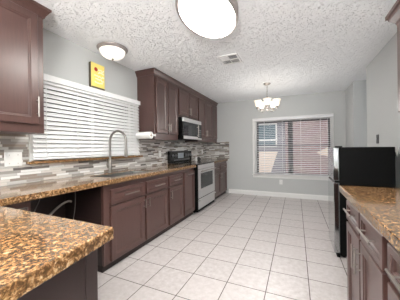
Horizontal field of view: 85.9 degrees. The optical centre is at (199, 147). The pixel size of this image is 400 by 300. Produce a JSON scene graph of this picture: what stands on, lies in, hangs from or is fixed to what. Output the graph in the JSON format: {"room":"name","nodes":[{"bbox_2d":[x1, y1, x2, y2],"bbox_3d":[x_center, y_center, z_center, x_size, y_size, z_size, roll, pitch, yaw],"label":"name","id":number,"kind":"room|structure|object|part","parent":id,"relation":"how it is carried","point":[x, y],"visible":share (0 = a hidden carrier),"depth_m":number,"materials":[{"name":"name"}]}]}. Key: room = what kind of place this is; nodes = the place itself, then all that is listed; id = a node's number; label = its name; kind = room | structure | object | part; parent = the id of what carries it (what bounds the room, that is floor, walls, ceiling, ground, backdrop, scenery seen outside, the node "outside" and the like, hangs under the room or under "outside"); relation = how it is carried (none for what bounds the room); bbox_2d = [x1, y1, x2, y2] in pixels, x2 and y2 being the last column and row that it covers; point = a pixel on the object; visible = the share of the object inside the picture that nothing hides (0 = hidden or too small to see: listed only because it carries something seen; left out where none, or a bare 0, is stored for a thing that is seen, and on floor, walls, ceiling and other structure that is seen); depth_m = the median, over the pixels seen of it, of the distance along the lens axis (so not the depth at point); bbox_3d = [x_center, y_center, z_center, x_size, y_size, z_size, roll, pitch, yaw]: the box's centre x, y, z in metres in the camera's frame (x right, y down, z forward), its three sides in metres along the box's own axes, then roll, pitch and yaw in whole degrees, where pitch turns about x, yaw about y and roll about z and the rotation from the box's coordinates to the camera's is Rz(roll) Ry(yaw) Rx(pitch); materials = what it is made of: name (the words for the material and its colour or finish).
{"room":"kitchen","nodes":[
{"label":"kitchen","id":0,"kind":"room"},
{"bbox_2d":[5,28,184,185],"bbox_3d":[-1.538,0.017,2.373,0.140,2.440,8.075,-1,0,24],"label":"wall","id":1,"kind":"structure","parent":0,"point":[63,58],"depth_m":2.51,"materials":[{"name":"grey paint"}]},
{"bbox_2d":[4,152,21,166],"bbox_3d":[-1.654,0.101,1.905,0.013,0.125,0.130,-1,0,24],"label":"wall plate","id":2,"kind":"object","parent":1,"relation":"attached to","point":[10,158],"visible":1,"depth_m":1.89,"materials":[{"name":"white plastic"}]},
{"bbox_2d":[0,0,43,134],"bbox_3d":[-1.661,-0.641,1.475,0.384,1.040,0.942,-1,0,24],"label":"upper cabinet","id":3,"kind":"object","parent":1,"relation":"attached to","point":[21,29],"visible":0.97,"depth_m":1.69,"materials":[{"name":"brown wood"}]},
{"bbox_2d":[10,0,51,18],"bbox_3d":[-1.665,-1.155,1.500,0.366,0.084,0.988,-1,0,24],"label":"crown molding","id":4,"kind":"structure","parent":3,"relation":"attached to","point":[33,6],"depth_m":1.77,"materials":[{"name":"brown wood"}]},
{"bbox_3d":[-1.335,-0.338,1.770,0.038,0.165,0.012,-1,0,24],"label":"handle","id":5,"kind":"part","parent":3,"relation":"part of","materials":[{"name":"silver metal"}]},
{"bbox_2d":[26,83,142,164],"bbox_3d":[-1.338,-0.289,2.748,0.206,0.880,1.605,-1,0,24],"label":"window","id":6,"kind":"structure","parent":1,"relation":"in","point":[30,161],"depth_m":2.51,"materials":[{"name":"white"}]},
{"bbox_3d":[-1.278,0.136,2.723,0.086,0.028,1.605,-1,0,24],"label":"sill","id":7,"kind":"part","parent":6,"relation":"part of","materials":[{"name":"stone"}]},
{"bbox_2d":[32,73,139,159],"bbox_3d":[-1.268,-0.308,2.700,0.056,0.839,1.519,-1,0,24],"label":"window blind","id":8,"kind":"object","parent":6,"relation":"attached to","point":[40,145],"visible":0.75,"depth_m":2.48,"materials":[{"name":"white plastic"}]},
{"bbox_3d":[-1.265,0.101,2.701,0.030,0.020,1.495,-1,0,24],"label":"rail","id":9,"kind":"part","parent":8,"relation":"part of","materials":[{"name":"white plastic"}]},
{"bbox_2d":[89,61,104,90],"bbox_3d":[-1.295,-0.891,2.707,0.048,0.322,0.200,-1,0,24],"label":"wall sign","id":10,"kind":"object","parent":1,"relation":"attached to","point":[96,71],"visible":0.99,"depth_m":2.68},
{"bbox_2d":[0,134,228,185],"bbox_3d":[-0.721,0.061,3.213,0.664,0.506,5.875,-1,0,24],"label":"backsplash","id":11,"kind":"structure","parent":1,"relation":"attached to","point":[150,149],"depth_m":2.60,"materials":[{"name":"tile"}]},
{"bbox_2d":[137,74,177,140],"bbox_3d":[-0.676,-0.653,3.673,0.384,1.040,0.718,-1,0,24],"label":"upper cabinet","id":12,"kind":"object","parent":1,"relation":"attached to","point":[158,98],"visible":0.94,"depth_m":3.40,"materials":[{"name":"brown wood"}]},
{"bbox_2d":[136,132,155,138],"bbox_3d":[-0.832,-0.189,3.273,0.281,0.106,0.142,-1,0,24],"label":"paper towel roll","id":13,"kind":"object","parent":12,"relation":"attached to","point":[139,135],"visible":1,"depth_m":3.21,"materials":[{"name":"paper"}]},
{"bbox_3d":[-0.613,-0.665,3.465,0.026,0.867,0.312,-1,0,24],"label":"door","id":14,"kind":"part","parent":12,"relation":"part of","materials":[{"name":"brown wood"}]},
{"bbox_3d":[-0.474,-0.666,3.775,0.026,0.867,0.318,-1,0,24],"label":"door","id":15,"kind":"part","parent":12,"relation":"part of","materials":[{"name":"brown wood"}]},
{"bbox_2d":[178,87,197,120],"bbox_3d":[-0.355,-0.876,4.397,0.384,0.600,0.860,-1,0,24],"label":"upper cabinet","id":16,"kind":"object","parent":1,"relation":"attached to","point":[187,102],"visible":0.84,"depth_m":4.27,"materials":[{"name":"brown wood"}]},
{"bbox_3d":[-0.310,-0.859,4.146,0.026,0.485,0.394,-1,0,24],"label":"door","id":17,"kind":"part","parent":16,"relation":"part of","materials":[{"name":"brown wood"}]},
{"bbox_2d":[178,117,201,140],"bbox_3d":[-0.304,-0.368,4.392,0.454,0.413,0.822,-1,0,24],"label":"microwave oven","id":18,"kind":"object","parent":16,"relation":"attached to","point":[188,129],"visible":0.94,"depth_m":4.16,"materials":[{"name":"metal"}]},
{"bbox_3d":[-0.190,-0.329,4.233,0.030,0.322,0.625,-1,0,24],"label":"door","id":19,"kind":"part","parent":18,"relation":"part of","materials":[{"name":"black glass"}]},
{"bbox_3d":[-0.173,-0.200,4.226,0.004,0.057,0.621,-1,0,24],"label":"door trim","id":20,"kind":"part","parent":18,"relation":"part of","materials":[{"name":"metal"}]},
{"bbox_3d":[-0.139,-0.861,4.529,0.026,0.485,0.401,-1,0,24],"label":"door","id":21,"kind":"part","parent":16,"relation":"part of","materials":[{"name":"brown wood"}]},
{"bbox_2d":[185,97,216,142],"bbox_3d":[0.082,-0.661,5.368,0.384,1.040,1.260,-1,0,24],"label":"upper cabinet","id":22,"kind":"object","parent":1,"relation":"attached to","point":[207,112],"visible":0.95,"depth_m":5.25,"materials":[{"name":"brown wood"}]},
{"bbox_2d":[135,68,217,105],"bbox_3d":[-0.265,-1.171,4.627,0.366,0.084,2.892,-1,0,24],"label":"crown molding","id":23,"kind":"structure","parent":22,"relation":"attached to","point":[150,71],"depth_m":3.72,"materials":[{"name":"brown wood"}]},
{"bbox_3d":[0.048,-0.672,4.941,0.026,0.867,0.397,-1,0,24],"label":"door","id":24,"kind":"part","parent":22,"relation":"part of","materials":[{"name":"brown wood"}]},
{"bbox_3d":[0.229,-0.674,5.345,0.026,0.867,0.442,-1,0,24],"label":"door","id":25,"kind":"part","parent":22,"relation":"part of","materials":[{"name":"brown wood"}]},
{"bbox_3d":[0.393,-0.676,5.713,0.026,0.867,0.317,-1,0,24],"label":"door","id":26,"kind":"part","parent":22,"relation":"part of","materials":[{"name":"brown wood"}]},
{"bbox_2d":[34,0,396,102],"bbox_3d":[0.757,-1.289,1.421,5.154,0.120,8.225,-1,0,24],"label":"ceiling","id":27,"kind":"structure","parent":0,"point":[298,47],"depth_m":2.45,"materials":[{"name":"white paint"}]},
{"bbox_2d":[96,41,127,60],"bbox_3d":[-1.060,-1.130,2.605,0.354,0.156,0.354,-1,0,24],"label":"ceiling light","id":28,"kind":"object","parent":27,"relation":"attached to","point":[113,51],"visible":1,"depth_m":2.51,"materials":[{"name":"white glass"}]},
{"bbox_2d":[175,0,237,38],"bbox_3d":[0.073,-1.173,1.862,0.496,0.096,0.789,-1,0,24],"label":"ceiling light","id":29,"kind":"object","parent":27,"relation":"attached to","point":[211,19],"visible":1,"depth_m":1.84,"materials":[{"name":"white glass"}]},
{"bbox_2d":[217,53,241,64],"bbox_3d":[0.415,-1.219,2.964,0.270,0.013,0.310,-1,0,24],"label":"ceiling vent","id":30,"kind":"object","parent":27,"relation":"in","point":[233,58],"visible":1,"depth_m":2.95,"materials":[{"name":"white metal"}]},
{"bbox_2d":[254,82,280,112],"bbox_3d":[1.291,-0.965,4.110,0.492,0.540,0.487,-1,0,24],"label":"chandelier","id":31,"kind":"object","parent":27,"relation":"hanging from","point":[267,101],"visible":1,"depth_m":4.07,"materials":[{"name":"white glass"}]},
{"bbox_3d":[1.109,-0.843,4.121,0.148,0.127,0.148,-1,0,24],"label":"lamp shade","id":32,"kind":"part","parent":31,"relation":"part of","materials":[{"name":"white glass"}]},
{"bbox_3d":[1.236,-0.844,3.949,0.148,0.127,0.148,-1,0,24],"label":"lamp shade","id":33,"kind":"part","parent":31,"relation":"part of","materials":[{"name":"white glass"}]},
{"bbox_3d":[1.437,-0.846,4.231,0.148,0.127,0.148,-1,0,24],"label":"lamp shade","id":34,"kind":"part","parent":31,"relation":"part of","materials":[{"name":"white glass"}]},
{"bbox_3d":[1.439,-0.846,4.017,0.148,0.127,0.148,-1,0,24],"label":"lamp shade","id":35,"kind":"part","parent":31,"relation":"part of","materials":[{"name":"white glass"}]},
{"bbox_2d":[98,193,346,299],"bbox_3d":[0.786,1.261,1.421,5.154,0.100,8.225,-1,0,24],"label":"floor","id":36,"kind":"structure","parent":0,"point":[238,246],"depth_m":2.34,"materials":[{"name":"tile"}]},
{"bbox_2d":[3,194,64,217],"bbox_3d":[-1.383,0.802,1.787,0.601,0.866,0.925,-1,0,24],"label":"base cabinet","id":37,"kind":"object","parent":36,"relation":"on","point":[46,205],"visible":0.06,"depth_m":2.15,"materials":[{"name":"brown wood"}]},
{"bbox_3d":[-1.591,0.805,2.046,0.009,0.866,0.624,-1,0,24],"label":"panel","id":38,"kind":"part","parent":37,"relation":"part of","materials":[{"name":"brown wood"}]},
{"bbox_2d":[17,249,97,299],"bbox_3d":[-1.277,0.801,0.800,1.601,0.866,0.770,-1,0,24],"label":"base cabinet","id":39,"kind":"object","parent":36,"relation":"on","point":[79,281],"visible":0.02,"depth_m":0.74,"materials":[{"name":"brown wood"}]},
{"bbox_3d":[-0.406,0.791,0.805,0.015,0.866,0.050,-1,0,24],"label":"corner post","id":40,"kind":"part","parent":39,"relation":"part of","materials":[{"name":"brown wood"}]},
{"bbox_2d":[0,164,195,299],"bbox_3d":[-0.596,0.336,2.113,1.768,0.047,3.767,-1,0,24],"label":"countertop","id":41,"kind":"structure","parent":39,"relation":"on","point":[34,247],"depth_m":0.79,"materials":[{"name":"stone"}]},
{"bbox_2d":[106,130,127,172],"bbox_3d":[-1.048,0.046,2.692,0.315,0.543,0.099,-1,0,24],"label":"kitchen faucet","id":42,"kind":"object","parent":41,"relation":"on","point":[115,131],"visible":1,"depth_m":2.73,"materials":[{"name":"silver metal"}]},
{"bbox_2d":[93,170,148,177],"bbox_3d":[-0.942,0.426,2.681,0.334,0.208,0.714,-1,0,24],"label":"sink","id":43,"kind":"object","parent":41,"relation":"in","point":[112,175],"visible":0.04,"depth_m":2.85,"materials":[{"name":"metal"}]},
{"bbox_2d":[49,200,71,214],"bbox_3d":[-1.408,0.877,2.017,0.382,0.702,0.116,-1,0,-40],"label":"hose","id":44,"kind":"object","parent":36,"relation":"on","point":[67,201],"visible":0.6,"depth_m":2.08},
{"bbox_2d":[65,173,167,272],"bbox_3d":[-0.944,0.797,2.721,0.638,0.866,1.136,-1,0,24],"label":"base cabinet","id":45,"kind":"object","parent":36,"relation":"on","point":[137,209],"visible":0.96,"depth_m":2.34,"materials":[{"name":"brown wood"}]},
{"bbox_3d":[-1.213,0.768,2.221,0.534,0.800,0.004,-1,0,24],"label":"panel","id":46,"kind":"part","parent":45,"relation":"part of","materials":[{"name":"brown wood"}]},
{"bbox_3d":[-0.798,0.499,2.395,0.026,0.150,0.507,-1,0,24],"label":"drawer","id":47,"kind":"part","parent":45,"relation":"part of","materials":[{"name":"brown wood"}]},
{"bbox_3d":[-0.791,0.868,2.402,0.026,0.551,0.522,-1,0,24],"label":"door","id":48,"kind":"part","parent":45,"relation":"part of","materials":[{"name":"brown wood"}]},
{"bbox_3d":[-0.574,0.496,2.896,0.026,0.150,0.475,-1,0,24],"label":"drawer","id":49,"kind":"part","parent":45,"relation":"part of","materials":[{"name":"brown wood"}]},
{"bbox_3d":[-0.572,0.866,2.892,0.026,0.551,0.485,-1,0,24],"label":"door","id":50,"kind":"part","parent":45,"relation":"part of","materials":[{"name":"brown wood"}]},
{"bbox_2d":[166,170,182,230],"bbox_3d":[-0.617,0.794,3.453,0.638,0.866,0.464,-1,0,24],"label":"base cabinet","id":51,"kind":"object","parent":36,"relation":"on","point":[175,179],"visible":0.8,"depth_m":3.31,"materials":[{"name":"brown wood"}]},
{"bbox_3d":[-0.373,0.494,3.346,0.026,0.150,0.410,-1,0,24],"label":"drawer","id":52,"kind":"part","parent":51,"relation":"part of","materials":[{"name":"brown wood"}]},
{"bbox_3d":[-0.369,0.864,3.346,0.026,0.551,0.410,-1,0,24],"label":"door","id":53,"kind":"part","parent":51,"relation":"part of","materials":[{"name":"brown wood"}]},
{"bbox_2d":[182,168,194,220],"bbox_3d":[-0.432,0.792,3.865,0.638,0.866,0.435,-1,0,24],"label":"base cabinet","id":54,"kind":"object","parent":36,"relation":"on","point":[188,183],"visible":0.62,"depth_m":3.73,"materials":[{"name":"brown wood"}]},
{"bbox_2d":[168,151,215,212],"bbox_3d":[-0.121,0.641,4.470,0.697,1.160,0.925,-1,0,24],"label":"range","id":55,"kind":"object","parent":36,"relation":"on","point":[204,170],"visible":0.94,"depth_m":4.27,"materials":[{"name":"metal"}]},
{"bbox_2d":[173,161,213,164],"bbox_3d":[-0.123,0.312,4.470,0.563,0.018,0.893,-1,0,24],"label":"cooktop","id":56,"kind":"object","parent":55,"relation":"in","point":[174,162],"depth_m":4.43,"materials":[{"name":"black glass"}]},
{"bbox_3d":[0.139,0.362,4.367,0.006,0.082,0.852,-1,0,24],"label":"trim","id":57,"kind":"part","parent":55,"relation":"part of","materials":[{"name":"metal"}]},
{"bbox_3d":[0.147,1.051,4.367,0.008,0.185,0.851,-1,0,24],"label":"storage drawer","id":58,"kind":"part","parent":55,"relation":"part of","materials":[{"name":"metal"}]},
{"bbox_3d":[0.145,0.676,4.366,0.012,0.535,0.851,-1,0,24],"label":"oven door","id":59,"kind":"part","parent":55,"relation":"part of","materials":[{"name":"metal"}]},
{"bbox_2d":[214,161,226,199],"bbox_3d":[0.256,0.784,5.403,0.638,0.866,1.084,-1,0,24],"label":"base cabinet","id":60,"kind":"object","parent":36,"relation":"on","point":[221,167],"visible":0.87,"depth_m":5.27,"materials":[{"name":"brown wood"}]},
{"bbox_2d":[193,159,227,162],"bbox_3d":[0.245,0.326,5.399,0.617,0.047,1.080,-1,0,24],"label":"countertop","id":61,"kind":"structure","parent":60,"relation":"on","point":[214,160],"depth_m":5.28,"materials":[{"name":"stone"}]},
{"bbox_3d":[0.390,0.485,5.049,0.026,0.150,0.502,-1,0,24],"label":"drawer","id":62,"kind":"part","parent":60,"relation":"part of","materials":[{"name":"brown wood"}]},
{"bbox_3d":[0.394,0.855,5.049,0.026,0.551,0.502,-1,0,24],"label":"door","id":63,"kind":"part","parent":60,"relation":"part of","materials":[{"name":"brown wood"}]},
{"bbox_3d":[0.604,0.483,5.528,0.026,0.150,0.502,-1,0,24],"label":"drawer","id":64,"kind":"part","parent":60,"relation":"part of","materials":[{"name":"brown wood"}]},
{"bbox_3d":[0.608,0.852,5.528,0.026,0.551,0.502,-1,0,24],"label":"door","id":65,"kind":"part","parent":60,"relation":"part of","materials":[{"name":"brown wood"}]},
{"bbox_2d":[328,146,395,257],"bbox_3d":[1.810,0.588,2.466,0.533,1.222,0.465,-1,0,24],"label":"refrigerator","id":66,"kind":"object","parent":36,"relation":"on","point":[347,166],"visible":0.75,"depth_m":2.31,"materials":[{"name":"metal"}]},
{"bbox_3d":[1.587,0.178,2.564,0.054,0.364,0.461,-1,0,24],"label":"freezer door","id":67,"kind":"part","parent":66,"relation":"part of","materials":[{"name":"metal"}]},
{"bbox_3d":[1.594,0.766,2.564,0.054,0.772,0.461,-1,0,24],"label":"fridge door","id":68,"kind":"part","parent":66,"relation":"part of","materials":[{"name":"metal"}]},
{"bbox_2d":[343,200,390,299],"bbox_3d":[1.202,0.773,1.092,0.709,0.866,0.742,-1,0,24],"label":"base cabinet","id":69,"kind":"object","parent":36,"relation":"on","point":[367,279],"visible":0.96,"depth_m":1.16,"materials":[{"name":"brown wood"}]},
{"bbox_3d":[0.962,0.419,1.385,0.038,0.011,0.180,-1,0,24],"label":"handle","id":70,"kind":"part","parent":69,"relation":"part of","materials":[{"name":"silver metal"}]},
{"bbox_3d":[0.997,0.441,1.388,0.026,0.135,0.337,-1,0,24],"label":"drawer","id":71,"kind":"part","parent":69,"relation":"part of","materials":[{"name":"brown wood"}]},
{"bbox_3d":[1.001,0.826,1.388,0.026,0.595,0.337,-1,0,24],"label":"door","id":72,"kind":"part","parent":69,"relation":"part of","materials":[{"name":"brown wood"}]},
{"bbox_3d":[0.911,0.639,1.266,0.038,0.140,0.012,-1,0,24],"label":"handle","id":73,"kind":"part","parent":69,"relation":"part of","materials":[{"name":"silver metal"}]},
{"bbox_3d":[0.884,0.640,1.207,0.038,0.140,0.012,-1,0,24],"label":"handle","id":74,"kind":"part","parent":69,"relation":"part of","materials":[{"name":"silver metal"}]},
{"bbox_3d":[0.815,0.430,1.056,0.038,0.011,0.210,-1,0,24],"label":"handle","id":75,"kind":"part","parent":69,"relation":"part of","materials":[{"name":"silver metal"}]},
{"bbox_3d":[0.848,0.445,1.056,0.026,0.150,0.349,-1,0,24],"label":"drawer","id":76,"kind":"part","parent":69,"relation":"part of","materials":[{"name":"brown wood"}]},
{"bbox_3d":[0.853,0.828,1.056,0.026,0.595,0.349,-1,0,24],"label":"door","id":77,"kind":"part","parent":69,"relation":"part of","materials":[{"name":"brown wood"}]},
{"bbox_2d":[384,243,399,299],"bbox_3d":[0.894,0.777,0.404,0.709,0.866,0.761,-1,0,24],"label":"base cabinet","id":78,"kind":"object","parent":36,"relation":"on","point":[392,270],"visible":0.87,"depth_m":0.80,"materials":[{"name":"brown wood"}]},
{"bbox_2d":[339,185,399,252],"bbox_3d":[1.045,0.317,0.731,0.695,0.047,1.785,-1,0,24],"label":"countertop","id":79,"kind":"structure","parent":78,"relation":"on","point":[380,206],"depth_m":1.10,"materials":[{"name":"stone"}]},
{"bbox_3d":[0.636,0.443,0.657,0.038,0.011,0.255,-1,0,24],"label":"handle","id":80,"kind":"part","parent":78,"relation":"part of","materials":[{"name":"silver metal"}]},
{"bbox_3d":[0.674,0.830,0.658,0.026,0.595,0.417,-1,0,24],"label":"door","id":81,"kind":"part","parent":78,"relation":"part of","materials":[{"name":"brown wood"}]},
{"bbox_2d":[216,90,345,195],"bbox_3d":[2.424,-0.028,5.100,5.144,2.440,0.140,-1,0,24],"label":"wall","id":82,"kind":"structure","parent":0,"point":[234,119],"depth_m":5.39,"materials":[{"name":"grey paint"}]},
{"bbox_2d":[229,189,327,200],"bbox_3d":[1.982,1.141,5.219,2.649,0.112,0.014,-1,0,24],"label":"baseboard","id":83,"kind":"structure","parent":82,"relation":"attached to","point":[236,191],"depth_m":5.22,"materials":[{"name":"white"}]},
{"bbox_2d":[252,113,333,180],"bbox_3d":[2.179,-0.008,5.171,1.810,1.495,0.170,-1,0,24],"label":"window","id":84,"kind":"structure","parent":82,"relation":"in","point":[330,119],"depth_m":5.20,"materials":[{"name":"white"}]},
{"bbox_3d":[1.833,-0.006,5.389,0.770,1.320,0.045,-1,0,24],"label":"sash","id":85,"kind":"part","parent":84,"relation":"part of","materials":[{"name":"brown metal"}]},
{"bbox_2d":[254,114,333,176],"bbox_3d":[2.157,-0.041,5.082,1.725,1.378,0.069,-1,0,24],"label":"window blind","id":86,"kind":"object","parent":84,"relation":"attached to","point":[328,115],"visible":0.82,"depth_m":5.06,"materials":[{"name":"plastic"}]},
{"bbox_3d":[1.601,-0.016,5.337,0.006,1.315,0.054,-1,0,24],"label":"ladder cord","id":87,"kind":"part","parent":86,"relation":"part of","materials":[{"name":"fabric"}]},
{"bbox_3d":[1.984,-0.020,5.165,0.006,1.315,0.054,-1,0,24],"label":"ladder cord","id":88,"kind":"part","parent":86,"relation":"part of","materials":[{"name":"fabric"}]},
{"bbox_3d":[2.167,0.637,5.087,1.705,0.021,0.048,-1,0,24],"label":"rail","id":89,"kind":"part","parent":86,"relation":"part of","materials":[{"name":"plastic"}]},
{"bbox_3d":[2.714,-0.029,4.838,0.006,1.315,0.054,-1,0,24],"label":"ladder cord","id":90,"kind":"part","parent":86,"relation":"part of","materials":[{"name":"fabric"}]},
{"bbox_3d":[2.588,-0.015,5.051,0.805,1.320,0.045,-1,0,24],"label":"sash","id":91,"kind":"part","parent":84,"relation":"part of","materials":[{"name":"brown metal"}]},
{"bbox_2d":[345,80,366,146],"bbox_3d":[3.774,-0.043,4.037,1.610,2.440,0.695,-1,0,24],"label":"wall","id":92,"kind":"structure","parent":0,"point":[356,92],"depth_m":4.03,"materials":[{"name":"grey paint"}]},
{"bbox_2d":[366,32,399,187],"bbox_3d":[1.290,-0.015,0.288,0.120,2.440,6.580,-1,0,24],"label":"wall","id":93,"kind":"structure","parent":0,"point":[383,116],"depth_m":2.64,"materials":[{"name":"grey paint"}]},
{"bbox_2d":[395,147,397,156],"bbox_3d":[2.131,0.045,2.355,0.034,0.115,0.072,-1,0,24],"label":"wall outlet","id":94,"kind":"object","parent":93,"relation":"attached to","point":[396,148],"visible":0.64,"depth_m":2.33,"materials":[{"name":"white plastic"}]},
{"bbox_2d":[397,22,399,111],"bbox_3d":[1.220,-0.529,0.804,0.414,0.650,1.270,-1,0,24],"label":"upper cabinet","id":95,"kind":"object","parent":93,"relation":"attached to","point":[398,24],"visible":1,"depth_m":1.41,"materials":[{"name":"brown wood"}]},
{"bbox_2d":[385,0,399,24],"bbox_3d":[1.230,-0.874,0.832,0.412,0.100,1.332,-1,0,24],"label":"crown molding","id":96,"kind":"structure","parent":95,"relation":"attached to","point":[393,16],"depth_m":1.42,"materials":[{"name":"wood"}]},
{"label":"outside","id":97,"kind":"structure","parent":0,"visible":0},
{"bbox_3d":[5.691,1.355,12.675,28.000,0.100,16.225,-1,0,24],"label":"ground","id":98,"kind":"structure","parent":97,"visible":0},
{"bbox_2d":[259,152,277,171],"bbox_3d":[1.790,0.749,8.406,2.380,1.200,0.200,-1,0,24],"label":"wall","id":99,"kind":"structure","parent":98,"relation":"on","point":[259,152],"depth_m":7.99,"materials":[{"name":"paint"}]},
{"bbox_2d":[259,122,285,172],"bbox_3d":[1.515,-0.323,10.879,5.280,3.350,2.900,-1,0,24],"label":"house","id":100,"kind":"structure","parent":98,"relation":"on","point":[271,125],"depth_m":8.98,"materials":[{"name":"paint"}]},
{"bbox_2d":[285,120,327,173],"bbox_3d":[6.199,-0.376,8.837,4.900,3.350,2.800,-1,0,24],"label":"brick building","id":101,"kind":"structure","parent":98,"relation":"on","point":[324,131],"depth_m":8.31,"materials":[{"name":"brick"}]},
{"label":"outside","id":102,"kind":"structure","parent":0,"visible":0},
{"bbox_2d":[37,88,126,152],"bbox_3d":[-1.926,-0.108,3.053,0.100,3.100,3.600,-1,0,24],"label":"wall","id":103,"kind":"structure","parent":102,"point":[44,88],"depth_m":3.17,"materials":[{"name":"grey paint"}]}
]}

